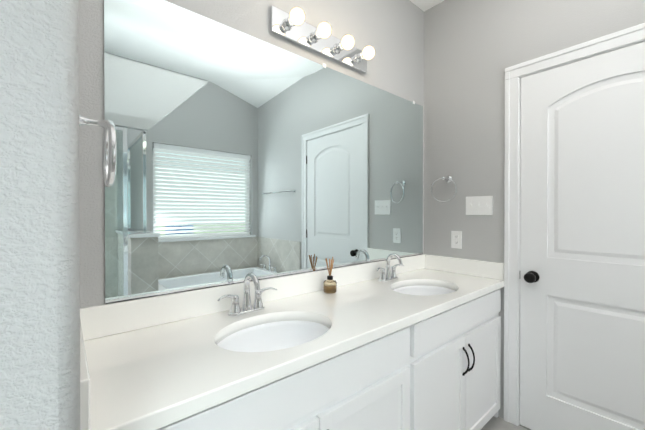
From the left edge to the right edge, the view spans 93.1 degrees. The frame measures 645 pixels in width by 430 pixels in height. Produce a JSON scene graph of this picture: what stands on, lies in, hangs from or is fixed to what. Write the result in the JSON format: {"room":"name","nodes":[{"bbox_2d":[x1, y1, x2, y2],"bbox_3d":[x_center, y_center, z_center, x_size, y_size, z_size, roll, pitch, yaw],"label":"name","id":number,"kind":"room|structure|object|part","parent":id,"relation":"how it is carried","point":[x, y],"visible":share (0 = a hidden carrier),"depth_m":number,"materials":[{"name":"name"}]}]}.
{"room":"bathroom","nodes":[
{"label":"bathroom","id":0,"kind":"room"},
{"bbox_2d":[0,0,79,429],"bbox_3d":[-0.910,-0.248,0.344,0.971,3.000,0.790,0,0,-40],"label":"wall","id":1,"kind":"structure","parent":0,"point":[39,245],"depth_m":0.34,"materials":[{"name":"paint"}]},
{"bbox_2d":[80,321,91,429],"bbox_3d":[-0.603,0.349,0.752,0.020,0.103,0.527,0,0,-40],"label":"backsplash","id":2,"kind":"structure","parent":1,"relation":"attached to","point":[85,369],"depth_m":0.56,"materials":[{"name":"white stone"}]},
{"bbox_2d":[79,115,116,187],"bbox_3d":[-0.568,-0.163,0.758,0.085,0.185,0.167,0,0,-40],"label":"towel ring","id":3,"kind":"object","parent":1,"relation":"attached to","point":[109,151],"visible":0.9,"depth_m":0.75,"materials":[{"name":"silver metal"}]},
{"bbox_2d":[78,0,423,307],"bbox_3d":[-0.426,-0.254,1.343,3.240,3.000,0.131,0,0,-40],"label":"wall","id":4,"kind":"structure","parent":0,"point":[240,156],"depth_m":1.32,"materials":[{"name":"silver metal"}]},
{"bbox_2d":[270,6,374,73],"bbox_3d":[0.050,-0.907,1.577,0.652,0.117,0.141,0,0,-40],"label":"sconce","id":5,"kind":"object","parent":4,"relation":"attached to","point":[295,28],"visible":1,"depth_m":1.54,"materials":[{"name":"silver metal"}]},
{"bbox_2d":[282,17,294,30],"bbox_3d":[-0.155,-0.906,1.441,0.052,0.052,0.042,0,0,-40],"label":"socket","id":6,"kind":"object","parent":5,"relation":"attached to","point":[287,25],"depth_m":1.44,"materials":[{"name":"silver metal"}]},
{"bbox_3d":[-0.117,-0.905,1.396,0.074,0.074,0.080,0,0,-40],"label":"bulb","id":7,"kind":"part","parent":5,"relation":"part of","materials":[{"name":"white glass"}]},
{"bbox_2d":[310,30,320,42],"bbox_3d":[-0.031,-0.906,1.546,0.052,0.052,0.042,0,0,-40],"label":"socket","id":8,"kind":"object","parent":5,"relation":"attached to","point":[314,38],"depth_m":1.54,"materials":[{"name":"silver metal"}]},
{"bbox_3d":[0.007,-0.906,1.501,0.074,0.074,0.080,0,0,-40],"label":"bulb","id":9,"kind":"part","parent":5,"relation":"part of","materials":[{"name":"white glass"}]},
{"bbox_2d":[334,42,343,53],"bbox_3d":[0.093,-0.907,1.651,0.052,0.052,0.042,0,0,-40],"label":"socket","id":10,"kind":"object","parent":5,"relation":"attached to","point":[338,49],"depth_m":1.65,"materials":[{"name":"silver metal"}]},
{"bbox_3d":[0.131,-0.907,1.606,0.074,0.074,0.080,0,0,-40],"label":"bulb","id":11,"kind":"part","parent":5,"relation":"part of","materials":[{"name":"white glass"}]},
{"bbox_2d":[355,52,363,62],"bbox_3d":[0.218,-0.908,1.757,0.052,0.052,0.042,0,0,-40],"label":"socket","id":12,"kind":"object","parent":5,"relation":"attached to","point":[359,58],"depth_m":1.75,"materials":[{"name":"silver metal"}]},
{"bbox_3d":[0.256,-0.907,1.712,0.074,0.074,0.080,0,0,-40],"label":"bulb","id":13,"kind":"part","parent":5,"relation":"part of","materials":[{"name":"white glass"}]},
{"bbox_2d":[80,254,423,340],"bbox_3d":[-0.014,0.344,1.610,2.028,0.103,0.020,0,0,-40],"label":"backsplash","id":14,"kind":"structure","parent":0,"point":[104,320],"depth_m":1.17,"materials":[{"name":"white stone"}]},
{"bbox_2d":[410,0,443,11],"bbox_3d":[0.436,-1.528,0.317,3.240,0.240,2.800,0,0,-40],"label":"ceiling","id":15,"kind":"structure","parent":0,"point":[424,5],"depth_m":2.17,"materials":[{"name":"white paint"}]},
{"bbox_2d":[481,416,530,429],"bbox_3d":[0.436,1.282,0.333,3.240,0.060,2.800,0,0,-40],"label":"floor","id":16,"kind":"structure","parent":0,"point":[495,423],"depth_m":1.80,"materials":[{"name":"tile"}]},
{"bbox_2d":[140,285,503,429],"bbox_3d":[0.163,0.842,1.404,2.028,0.809,0.566,0,0,-40],"label":"bathroom vanity","id":17,"kind":"object","parent":16,"relation":"on","point":[405,343],"depth_m":1.18,"materials":[{"name":"white wood"}]},
{"bbox_2d":[84,269,503,429],"bbox_3d":[0.158,0.418,1.408,2.028,0.039,0.551,0,0,-40],"label":"countertop","id":18,"kind":"structure","parent":17,"relation":"on","point":[142,378],"depth_m":0.92,"materials":[{"name":"white stone"}]},
{"bbox_2d":[212,273,279,316],"bbox_3d":[-0.286,0.315,1.227,0.263,0.167,0.132,0,0,-40],"label":"faucet","id":19,"kind":"object","parent":18,"relation":"on","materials":[{"name":"silver metal"}]},
{"bbox_2d":[208,313,335,360],"bbox_3d":[-0.161,0.508,1.081,0.469,0.162,0.360,0,0,-40],"label":"sink","id":20,"kind":"object","parent":18,"relation":"in","point":[245,341],"depth_m":1.23,"materials":[{"name":"white ceramic"}]},
{"bbox_2d":[323,257,336,293],"bbox_3d":[0.039,0.306,1.570,0.068,0.181,0.068,0,0,-40],"label":"diffuser","id":21,"kind":"object","parent":18,"relation":"on","point":[329,285],"visible":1,"depth_m":1.55,"materials":[{"name":"beige glass"}]},
{"bbox_2d":[372,253,403,280],"bbox_3d":[0.423,0.311,1.828,0.263,0.167,0.132,0,0,-40],"label":"faucet","id":22,"kind":"object","parent":18,"relation":"on","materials":[{"name":"silver metal"}]},
{"bbox_2d":[396,281,455,296],"bbox_3d":[0.563,0.504,1.695,0.469,0.162,0.360,0,0,-40],"label":"sink","id":23,"kind":"object","parent":18,"relation":"in","point":[421,288],"depth_m":1.86,"materials":[{"name":"white ceramic"}]},
{"bbox_2d":[424,0,644,418],"bbox_3d":[1.270,-0.256,1.754,0.120,3.000,1.458,0,0,-40],"label":"wall","id":24,"kind":"structure","parent":0,"point":[470,50],"depth_m":1.97,"materials":[{"name":"paint"}]},
{"bbox_2d":[431,176,456,201],"bbox_3d":[0.839,-0.181,2.088,0.105,0.185,0.160,0,0,-40],"label":"towel ring","id":25,"kind":"object","parent":24,"relation":"attached to","point":[448,179],"visible":1,"depth_m":2.09,"materials":[{"name":"silver metal"}]},
{"bbox_2d":[451,231,461,248],"bbox_3d":[0.911,0.168,2.079,0.009,0.118,0.072,0,0,-40],"label":"electrical outlet plate","id":26,"kind":"object","parent":24,"relation":"attached to","point":[456,239],"visible":1,"depth_m":2.08,"materials":[{"name":"white plastic"}]},
{"bbox_2d":[424,254,503,280],"bbox_3d":[0.929,0.342,2.050,0.021,0.103,0.527,0,0,-40],"label":"backsplash","id":27,"kind":"structure","parent":24,"relation":"attached to","point":[474,268],"depth_m":2.01,"materials":[{"name":"white stone"}]},
{"bbox_2d":[466,196,492,214],"bbox_3d":[1.003,-0.060,1.964,0.016,0.120,0.166,0,0,-40],"label":"switch plate","id":28,"kind":"object","parent":24,"relation":"attached to","point":[479,205],"visible":1,"depth_m":1.96,"materials":[{"name":"white plastic"}]},
{"bbox_2d":[504,23,644,425],"bbox_3d":[1.462,0.182,1.517,0.137,2.126,0.972,0,0,-40],"label":"door frame","id":29,"kind":"structure","parent":24,"relation":"attached to","point":[617,39],"depth_m":1.80,"materials":[{"name":"white wood"}]},
{"bbox_2d":[520,42,644,429],"bbox_3d":[1.413,0.217,1.473,0.108,2.033,0.819,0,0,-40],"label":"door","id":30,"kind":"structure","parent":24,"relation":"in","point":[582,275],"depth_m":1.57,"materials":[{"name":"white wood"}]}
]}

